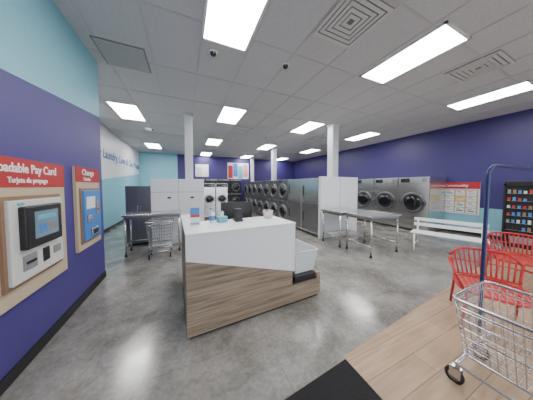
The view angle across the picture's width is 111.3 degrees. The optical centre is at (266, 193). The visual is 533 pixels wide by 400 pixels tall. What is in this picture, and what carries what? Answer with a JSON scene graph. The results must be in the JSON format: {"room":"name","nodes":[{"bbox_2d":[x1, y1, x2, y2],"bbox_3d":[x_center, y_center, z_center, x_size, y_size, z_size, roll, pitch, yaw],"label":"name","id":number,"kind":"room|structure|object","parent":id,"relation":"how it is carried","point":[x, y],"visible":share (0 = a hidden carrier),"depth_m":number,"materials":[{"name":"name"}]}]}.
{"room":"laundry","nodes":[
{"label":"laundry","id":0,"kind":"room"},
{"bbox_2d":[0,0,104,380],"bbox_3d":[-1.996,-0.217,-0.186,1.310,3.450,6.300,-1,3,-24],"label":"wall","id":1,"kind":"structure","parent":0,"point":[49,94],"depth_m":1.81,"materials":[{"name":"paint"}]},
{"bbox_2d":[0,155,67,315],"bbox_3d":[-1.978,0.282,1.562,0.124,1.135,0.980,-1,3,-24],"label":"kiosk","id":2,"kind":"object","parent":1,"relation":"attached to","point":[33,244],"visible":1,"depth_m":1.48,"materials":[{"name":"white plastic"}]},
{"bbox_2d":[0,270,105,396],"bbox_3d":[-1.392,1.445,0.152,0.012,0.100,6.300,-1,3,-24],"label":"baseboard","id":3,"kind":"structure","parent":1,"relation":"attached to","point":[12,375],"depth_m":1.68,"materials":[{"name":"plastic"}]},
{"bbox_2d":[72,166,101,252],"bbox_3d":[-2.422,0.185,2.517,0.092,1.060,0.650,-1,3,-24],"label":"machine","id":4,"kind":"object","parent":1,"relation":"attached to","point":[86,192],"visible":1,"depth_m":2.36,"materials":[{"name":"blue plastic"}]},
{"bbox_2d":[100,124,139,229],"bbox_3d":[-5.576,-0.494,6.424,0.150,3.450,8.700,-1,3,-24],"label":"wall","id":5,"kind":"structure","parent":0,"point":[115,177],"depth_m":6.83,"materials":[{"name":"paint"}]},
{"bbox_2d":[104,220,123,232],"bbox_3d":[-5.504,1.177,6.532,0.012,0.100,8.688,-1,3,-24],"label":"baseboard","id":6,"kind":"structure","parent":5,"relation":"attached to","point":[121,221],"depth_m":6.55,"materials":[{"name":"plastic"}]},
{"bbox_2d":[103,148,138,169],"bbox_3d":[-6.104,-1.347,7.774,0.004,0.397,6.190,-1,3,-24],"label":"wall lettering","id":7,"kind":"object","parent":5,"relation":"attached to","point":[111,157],"depth_m":6.97},
{"bbox_2d":[139,152,293,200],"bbox_3d":[-2.557,-0.753,12.606,10.700,3.450,0.150,-1,3,-24],"label":"wall","id":8,"kind":"structure","parent":0,"point":[151,165],"depth_m":11.76,"materials":[{"name":"paint"}]},
{"bbox_2d":[195,164,208,176],"bbox_3d":[-4.165,-1.494,11.761,0.800,0.800,0.026,-1,3,-24],"label":"poster","id":9,"kind":"object","parent":8,"relation":"attached to","point":[201,170],"visible":1,"depth_m":11.74,"materials":[{"name":"white paper"}]},
{"bbox_2d":[227,163,248,178],"bbox_3d":[-1.972,-1.585,12.734,1.500,1.100,0.026,-1,3,-24],"label":"poster","id":10,"kind":"object","parent":8,"relation":"attached to","point":[235,170],"visible":1,"depth_m":12.72,"materials":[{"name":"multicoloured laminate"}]},
{"bbox_2d":[0,212,508,399],"bbox_3d":[0.524,1.310,5.766,10.700,0.100,15.300,-1,3,-24],"label":"floor","id":11,"kind":"structure","parent":0,"point":[128,340],"depth_m":1.92,"materials":[{"name":"concrete"}]},
{"bbox_2d":[125,186,151,245],"bbox_3d":[-3.360,0.544,4.918,0.560,1.500,0.730,-1,3,-24],"label":"cabinet","id":12,"kind":"object","parent":11,"relation":"on","point":[137,198],"visible":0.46,"depth_m":4.59,"materials":[{"name":"silver metal"}]},
{"bbox_2d":[121,210,181,256],"bbox_3d":[-2.590,0.878,4.235,1.120,0.890,0.530,-1,3,-24],"label":"folding table","id":13,"kind":"object","parent":11,"relation":"on","point":[168,213],"visible":1,"depth_m":4.12,"materials":[{"name":"silver metal"}]},
{"bbox_2d":[145,218,173,259],"bbox_3d":[-2.260,0.952,3.890,0.524,0.771,0.391,-1,3,-24],"label":"cart","id":14,"kind":"object","parent":11,"relation":"on","point":[151,252],"visible":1,"depth_m":3.79,"materials":[{"name":"silver metal"}]},
{"bbox_2d":[150,179,203,245],"bbox_3d":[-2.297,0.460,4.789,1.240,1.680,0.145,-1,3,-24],"label":"cabinet","id":15,"kind":"object","parent":11,"relation":"on","point":[166,194],"visible":0.72,"depth_m":4.70,"materials":[{"name":"laminate"}]},
{"bbox_2d":[183,112,192,178],"bbox_3d":[-2.134,-0.432,5.024,0.240,3.443,0.240,-1,3,-24],"label":"support column","id":16,"kind":"structure","parent":11,"relation":"on","point":[188,136],"depth_m":4.90,"materials":[{"name":"paint"}]},
{"bbox_2d":[204,183,215,218],"bbox_3d":[-2.756,0.327,8.669,0.540,1.620,0.758,-1,3,-24],"label":"washer","id":17,"kind":"object","parent":11,"relation":"on","point":[209,188],"visible":0.88,"depth_m":8.38,"materials":[{"name":"white metal"}]},
{"bbox_2d":[205,179,217,182],"bbox_3d":[-3.530,0.037,11.653,0.730,1.950,0.778,-1,3,-24],"label":"dryer","id":18,"kind":"object","parent":11,"relation":"on","point":[206,180],"visible":0.17,"depth_m":11.32,"materials":[{"name":"grey metal"}]},
{"bbox_2d":[215,183,227,216],"bbox_3d":[-2.235,0.318,8.901,0.540,1.620,0.758,-1,3,-24],"label":"washer","id":19,"kind":"object","parent":11,"relation":"on","point":[221,192],"visible":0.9,"depth_m":8.59,"materials":[{"name":"white metal"}]},
{"bbox_2d":[218,179,229,201],"bbox_3d":[-2.836,0.024,11.962,0.730,1.950,0.778,-1,3,-24],"label":"dryer","id":20,"kind":"object","parent":11,"relation":"on","point":[227,181],"visible":0.34,"depth_m":11.73,"materials":[{"name":"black metal"}]},
{"bbox_2d":[230,179,240,201],"bbox_3d":[-2.142,0.011,12.271,0.730,1.950,0.778,-1,3,-24],"label":"dryer","id":21,"kind":"object","parent":11,"relation":"on","point":[235,184],"visible":0.8,"depth_m":11.93,"materials":[{"name":"black metal"}]},
{"bbox_2d":[244,182,247,200],"bbox_3d":[-1.033,0.135,11.706,0.738,1.750,0.780,-1,3,-24],"label":"dryer","id":22,"kind":"object","parent":11,"relation":"on","point":[245,183],"visible":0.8,"depth_m":11.46,"materials":[{"name":"silver metal"}]},
{"bbox_2d":[181,214,319,338],"bbox_3d":[-0.300,0.864,2.675,1.684,1.050,1.315,-1,3,-27],"label":"reception desk","id":23,"kind":"object","parent":11,"relation":"on","point":[233,272],"depth_m":1.98,"materials":[{"name":"brown wood"}]},
{"bbox_2d":[190,208,199,225],"bbox_3d":[-0.825,0.262,2.096,0.100,0.200,0.050,-1,3,-24],"label":"holder","id":24,"kind":"object","parent":23,"relation":"on","point":[194,212],"visible":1,"depth_m":2.09,"materials":[{"name":"paper"}]},
{"bbox_2d":[209,208,214,222],"bbox_3d":[-0.662,0.264,2.217,0.064,0.184,0.064,0,2,10],"label":"sanitizer bottle","id":25,"kind":"object","parent":23,"relation":"on","point":[212,214],"visible":0.98,"depth_m":2.19,"materials":[{"name":"white plastic"}]},
{"bbox_2d":[216,211,227,222],"bbox_3d":[-0.555,0.284,2.272,0.120,0.140,0.070,-2,3,-39],"label":"tissue box","id":26,"kind":"object","parent":23,"relation":"on","point":[221,218],"visible":1,"depth_m":2.26,"materials":[{"name":"teal cardboard"}]},
{"bbox_2d":[221,201,251,218],"bbox_3d":[-0.454,0.383,2.787,0.480,0.520,0.160,-1,3,-24],"label":"desktop monitor","id":27,"kind":"object","parent":23,"relation":"on","point":[227,208],"visible":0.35,"depth_m":2.76,"materials":[{"name":"black plastic"}]},
{"bbox_2d":[233,208,242,221],"bbox_3d":[-0.372,0.271,2.353,0.100,0.160,0.160,-1,3,-24],"label":"card terminal","id":28,"kind":"object","parent":23,"relation":"on","point":[238,216],"visible":0.99,"depth_m":2.29,"materials":[{"name":"black plastic"}]},
{"bbox_2d":[263,209,272,218],"bbox_3d":[0.021,0.281,2.552,0.148,0.119,0.148,-1,3,-24],"label":"basket","id":29,"kind":"object","parent":23,"relation":"on","point":[267,214],"visible":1,"depth_m":2.50,"materials":[{"name":"plastic"}]},
{"bbox_2d":[292,239,318,273],"bbox_3d":[0.427,0.900,2.649,0.394,0.310,0.510,-1,3,-27],"label":"clear storage bin","id":30,"kind":"object","parent":23,"relation":"on","point":[305,254],"visible":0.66,"depth_m":2.47,"materials":[{"name":"plastic"}]},
{"bbox_2d":[248,182,252,211],"bbox_3d":[-0.708,0.166,10.976,0.738,1.750,0.780,-1,3,-24],"label":"dryer","id":31,"kind":"object","parent":11,"relation":"on","point":[250,193],"visible":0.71,"depth_m":10.69,"materials":[{"name":"silver metal"}]},
{"bbox_2d":[250,158,253,181],"bbox_3d":[-1.006,-0.762,12.886,0.240,3.443,0.240,-1,3,-24],"label":"support column","id":32,"kind":"structure","parent":11,"relation":"on","point":[251,159],"depth_m":12.76,"materials":[{"name":"paint"}]},
{"bbox_2d":[252,181,257,213],"bbox_3d":[-0.383,0.196,10.246,0.738,1.750,0.780,-1,3,-24],"label":"dryer","id":33,"kind":"object","parent":11,"relation":"on","point":[255,184],"visible":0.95,"depth_m":9.99,"materials":[{"name":"silver metal"}]},
{"bbox_2d":[257,181,262,214],"bbox_3d":[-0.057,0.227,9.516,0.738,1.750,0.780,-1,3,-24],"label":"dryer","id":34,"kind":"object","parent":11,"relation":"on","point":[260,183],"visible":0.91,"depth_m":9.28,"materials":[{"name":"silver metal"}]},
{"bbox_2d":[263,181,269,209],"bbox_3d":[0.268,0.257,8.786,0.738,1.750,0.780,-1,3,-24],"label":"dryer","id":35,"kind":"object","parent":11,"relation":"on","point":[266,184],"visible":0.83,"depth_m":8.56,"materials":[{"name":"silver metal"}]},
{"bbox_2d":[271,149,276,179],"bbox_3d":[0.397,-0.630,9.737,0.260,3.443,0.260,-1,3,-24],"label":"support column","id":36,"kind":"structure","parent":11,"relation":"on","point":[273,151],"depth_m":9.61,"materials":[{"name":"paint"}]},
{"bbox_2d":[270,180,278,216],"bbox_3d":[0.594,0.288,8.055,0.738,1.750,0.780,-1,3,-24],"label":"dryer","id":37,"kind":"object","parent":11,"relation":"on","point":[274,185],"visible":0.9,"depth_m":7.80,"materials":[{"name":"silver metal"}]},
{"bbox_2d":[278,179,288,219],"bbox_3d":[0.919,0.319,7.325,0.738,1.750,0.780,-1,3,-24],"label":"dryer","id":38,"kind":"object","parent":11,"relation":"on","point":[283,184],"visible":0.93,"depth_m":7.09,"materials":[{"name":"silver metal"}]},
{"bbox_2d":[288,178,318,236],"bbox_3d":[1.455,0.372,6.169,0.720,1.740,1.730,-1,3,-24],"label":"tall cabinet","id":39,"kind":"object","parent":11,"relation":"on","point":[303,194],"visible":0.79,"depth_m":5.85,"materials":[{"name":"silver metal"}]},
{"bbox_2d":[285,359,381,399],"bbox_3d":[0.188,1.478,0.420,1.835,0.012,1.700,-1,3,-24],"label":"mat","id":40,"kind":"object","parent":11,"relation":"on","point":[342,381],"visible":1,"depth_m":1.34,"materials":[{"name":"black rubber"}]},
{"bbox_2d":[327,123,339,176],"bbox_3d":[2.125,-0.467,5.858,0.280,3.443,0.280,-1,3,-24],"label":"support column","id":41,"kind":"structure","parent":11,"relation":"on","point":[333,129],"depth_m":5.72,"materials":[{"name":"paint"}]},
{"bbox_2d":[318,176,357,238],"bbox_3d":[2.178,0.386,5.479,1.460,1.770,0.100,-1,3,-24],"label":"end panel","id":42,"kind":"object","parent":11,"relation":"on","point":[334,192],"visible":0.9,"depth_m":5.38,"materials":[{"name":"laminate"}]},
{"bbox_2d":[321,207,367,247],"bbox_3d":[2.073,0.861,4.887,0.970,0.870,0.690,-1,3,-24],"label":"folding table","id":43,"kind":"object","parent":11,"relation":"on","point":[336,211],"visible":0.8,"depth_m":4.78,"materials":[{"name":"silver metal"}]},
{"bbox_2d":[357,179,374,222],"bbox_3d":[4.541,0.268,7.940,1.058,1.800,0.900,-1,3,-24],"label":"dryer","id":44,"kind":"object","parent":11,"relation":"on","point":[365,193],"visible":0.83,"depth_m":7.62,"materials":[{"name":"silver metal"}]},
{"bbox_2d":[344,210,400,257],"bbox_3d":[2.444,0.888,4.238,0.960,0.870,0.720,-1,3,-24],"label":"folding table","id":45,"kind":"object","parent":11,"relation":"on","point":[371,215],"visible":1,"depth_m":4.10,"materials":[{"name":"silver metal"}]},
{"bbox_2d":[373,178,398,226],"bbox_3d":[4.916,0.303,7.101,1.058,1.800,0.900,-1,3,-24],"label":"dryer","id":46,"kind":"object","parent":11,"relation":"on","point":[386,190],"visible":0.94,"depth_m":6.83,"materials":[{"name":"silver metal"}]},
{"bbox_2d":[398,176,445,231],"bbox_3d":[5.290,0.338,6.261,1.058,1.800,0.900,-1,3,-24],"label":"dryer","id":47,"kind":"object","parent":11,"relation":"on","point":[423,197],"visible":0.93,"depth_m":5.94,"materials":[{"name":"silver metal"}]},
{"bbox_2d":[410,217,489,250],"bbox_3d":[3.952,0.973,4.000,0.555,0.727,1.200,-2,3,-42],"label":"slatted bench","id":48,"kind":"object","parent":11,"relation":"on","point":[417,231],"visible":0.8,"depth_m":4.05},
{"bbox_2d":[53,0,532,161],"bbox_3d":[0.524,-2.237,5.618,10.700,0.100,15.300,-1,3,-24],"label":"ceiling","id":49,"kind":"structure","parent":0,"point":[174,39],"depth_m":3.24,"materials":[{"name":"tile"}]},
{"bbox_2d":[89,35,151,73],"bbox_3d":[-2.134,-2.058,2.743,0.600,0.018,0.600,-1,3,-24],"label":"ceiling vent","id":50,"kind":"object","parent":49,"relation":"in","point":[114,53],"visible":1,"depth_m":2.69,"materials":[{"name":"grey plastic"}]},
{"bbox_2d":[144,125,152,130],"bbox_3d":[-3.801,-2.106,5.884,0.263,0.184,0.100,0,2,9],"label":"security camera","id":51,"kind":"object","parent":49,"relation":"attached to","point":[145,128],"visible":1,"depth_m":5.85,"materials":[{"name":"white plastic"}]},
{"bbox_2d":[209,48,216,56],"bbox_3d":[-0.773,-2.026,2.638,0.120,0.072,0.120,-1,3,-24],"label":"dome camera","id":52,"kind":"object","parent":49,"relation":"attached to","point":[213,52],"visible":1,"depth_m":2.61,"materials":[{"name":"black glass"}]},
{"bbox_2d":[257,144,276,149],"bbox_3d":[-0.008,-2.326,9.124,0.616,0.016,1.190,-1,3,-24],"label":"ceiling light panel","id":53,"kind":"object","parent":49,"relation":"attached to","point":[267,146],"depth_m":9.15,"materials":[{"name":"white plastic"}]},
{"bbox_2d":[282,62,288,68],"bbox_3d":[0.305,-2.038,2.921,0.120,0.072,0.120,-1,3,-24],"label":"dome camera","id":54,"kind":"object","parent":49,"relation":"attached to","point":[285,65],"visible":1,"depth_m":2.89,"materials":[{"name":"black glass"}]},
{"bbox_2d":[70,0,532,161],"bbox_3d":[0.524,-2.184,5.620,10.400,0.006,15.000,-1,3,-24],"label":"grid","id":55,"kind":"object","parent":49,"relation":"attached to","point":[400,3],"visible":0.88,"depth_m":3.29,"materials":[{"name":"white metal"}]},
{"bbox_2d":[104,100,146,121],"bbox_3d":[-3.644,-2.145,4.805,0.616,0.016,1.190,-1,3,-24],"label":"ceiling light panel","id":56,"kind":"object","parent":55,"relation":"in","point":[123,110],"depth_m":4.68,"materials":[{"name":"white plastic"}]},
{"bbox_2d":[144,143,161,148],"bbox_3d":[-5.491,-2.315,8.850,0.616,0.016,1.190,-1,3,-24],"label":"ceiling light panel","id":57,"kind":"object","parent":55,"relation":"in","point":[150,145],"depth_m":8.72,"materials":[{"name":"white plastic"}]},
{"bbox_2d":[200,152,211,155],"bbox_3d":[-3.689,-2.409,11.096,0.616,0.016,1.190,-1,3,-24],"label":"ceiling light panel","id":58,"kind":"object","parent":55,"relation":"in","point":[202,153],"depth_m":11.18,"materials":[{"name":"white plastic"}]},
{"bbox_2d":[205,138,222,145],"bbox_3d":[-2.347,-2.283,8.084,0.616,0.016,1.190,-1,3,-24],"label":"ceiling light panel","id":59,"kind":"object","parent":55,"relation":"in","point":[210,141],"depth_m":7.93,"materials":[{"name":"white plastic"}]},
{"bbox_2d":[216,105,247,124],"bbox_3d":[-1.005,-2.156,5.071,0.616,0.016,1.190,-1,3,-24],"label":"ceiling light panel","id":60,"kind":"object","parent":55,"relation":"in","point":[230,115],"depth_m":4.94,"materials":[{"name":"white plastic"}]},
{"bbox_2d":[201,0,269,52],"bbox_3d":[-0.337,-2.027,1.978,0.616,0.016,1.190,-1,3,-24],"label":"ceiling light panel","id":61,"kind":"object","parent":55,"relation":"in","point":[233,24],"depth_m":2.15,"materials":[{"name":"white plastic"}]},
{"bbox_2d":[231,126,252,133],"bbox_3d":[-0.859,-2.206,6.317,0.620,0.020,0.620,-1,3,-24],"label":"ceiling air vent","id":62,"kind":"object","parent":55,"relation":"in","point":[238,129],"depth_m":6.25,"materials":[{"name":"white metal"}]},
{"bbox_2d":[313,0,393,48],"bbox_3d":[0.996,-2.032,2.155,0.620,0.020,0.620,-1,3,-24],"label":"ceiling air vent","id":63,"kind":"object","parent":55,"relation":"in","point":[348,21],"depth_m":2.13,"materials":[{"name":"white metal"}]},
{"bbox_2d":[290,121,324,133],"bbox_3d":[1.334,-2.200,6.112,0.616,0.016,1.190,-1,3,-24],"label":"ceiling light panel","id":64,"kind":"object","parent":49,"relation":"attached to","point":[311,125],"depth_m":6.03,"materials":[{"name":"white plastic"}]},
{"bbox_2d":[299,149,318,153],"bbox_3d":[2.404,-2.371,10.197,0.616,0.016,1.190,-1,3,-24],"label":"ceiling light panel","id":65,"kind":"object","parent":49,"relation":"attached to","point":[310,150],"depth_m":10.22,"materials":[{"name":"white plastic"}]},
{"bbox_2d":[305,137,325,141],"bbox_3d":[2.046,-2.261,7.610,0.620,0.020,0.620,-1,3,-24],"label":"ceiling air vent","id":66,"kind":"object","parent":49,"relation":"attached to","point":[315,139],"depth_m":7.58,"materials":[{"name":"white metal"}]},
{"bbox_2d":[344,132,380,140],"bbox_3d":[3.746,-2.245,7.185,0.616,0.016,1.190,-1,3,-24],"label":"ceiling light panel","id":67,"kind":"object","parent":49,"relation":"attached to","point":[369,134],"depth_m":7.13,"materials":[{"name":"white plastic"}]},
{"bbox_2d":[359,20,471,84],"bbox_3d":[2.171,-2.061,2.809,0.616,0.016,1.190,-1,3,-24],"label":"ceiling light panel","id":68,"kind":"object","parent":49,"relation":"attached to","point":[446,36],"depth_m":2.64,"materials":[{"name":"white plastic"}]},
{"bbox_2d":[444,49,515,82],"bbox_3d":[3.496,-2.068,3.005,0.620,0.020,0.620,-1,3,-24],"label":"ceiling air vent","id":69,"kind":"object","parent":49,"relation":"attached to","point":[481,66],"depth_m":2.95,"materials":[{"name":"white metal"}]},
{"bbox_2d":[445,80,532,110],"bbox_3d":[4.857,-2.112,4.004,0.616,0.016,1.190,-1,3,-24],"label":"ceiling light panel","id":70,"kind":"object","parent":49,"relation":"attached to","point":[527,85],"depth_m":3.90,"materials":[{"name":"white plastic"}]},
{"bbox_2d":[294,108,532,235],"bbox_3d":[5.343,-0.554,7.836,0.150,3.450,15.000,-1,3,-24],"label":"wall","id":71,"kind":"structure","parent":0,"point":[465,152],"depth_m":5.81,"materials":[{"name":"paint"}]},
{"bbox_2d":[445,182,480,215],"bbox_3d":[6.117,0.134,5.887,0.041,1.000,1.060,-1,3,-24],"label":"notice board","id":72,"kind":"object","parent":71,"relation":"attached to","point":[460,197],"visible":0.88,"depth_m":5.71,"materials":[{"name":"paper"}]},
{"bbox_2d":[443,229,499,239],"bbox_3d":[5.269,1.121,7.873,0.012,0.100,15.000,-1,3,-24],"label":"baseboard","id":73,"kind":"structure","parent":71,"relation":"attached to","point":[457,231],"depth_m":5.60,"materials":[{"name":"plastic"}]},
{"bbox_2d":[343,247,532,399],"bbox_3d":[4.394,1.434,1.536,6.748,0.003,4.120,-1,3,-24],"label":"floor","id":74,"kind":"structure","parent":0,"point":[406,360],"depth_m":1.63,"materials":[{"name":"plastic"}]},
{"bbox_2d":[444,164,532,399],"bbox_3d":[2.298,0.600,1.272,1.636,1.693,0.971,-1,3,-24],"label":"cart","id":75,"kind":"object","parent":74,"relation":"on","point":[454,371],"visible":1,"depth_m":1.38,"materials":[{"name":"silver metal"}]},
{"bbox_2d":[448,247,532,329],"bbox_3d":[2.441,1.052,1.988,0.666,0.738,0.677,2,3,38],"label":"metal chair","id":76,"kind":"object","parent":74,"relation":"on","point":[456,279],"visible":0.91,"depth_m":2.06,"materials":[{"name":"red metal"}]},
{"bbox_2d":[487,231,532,282],"bbox_3d":[3.813,1.020,2.770,0.666,0.738,0.677,2,3,42],"label":"metal chair","id":77,"kind":"object","parent":74,"relation":"on","point":[489,246],"visible":0.8,"depth_m":2.90,"materials":[{"name":"red metal"}]},
{"bbox_2d":[501,181,532,249],"bbox_3d":[6.420,0.509,4.328,0.730,1.620,0.840,-1,3,-24],"label":"vending machine","id":78,"kind":"object","parent":74,"relation":"on","point":[517,214],"visible":0.9,"depth_m":4.36,"materials":[{"name":"black painted metal"},{"name":"clear glass"},{"name":"coloured plastic"}]}
]}

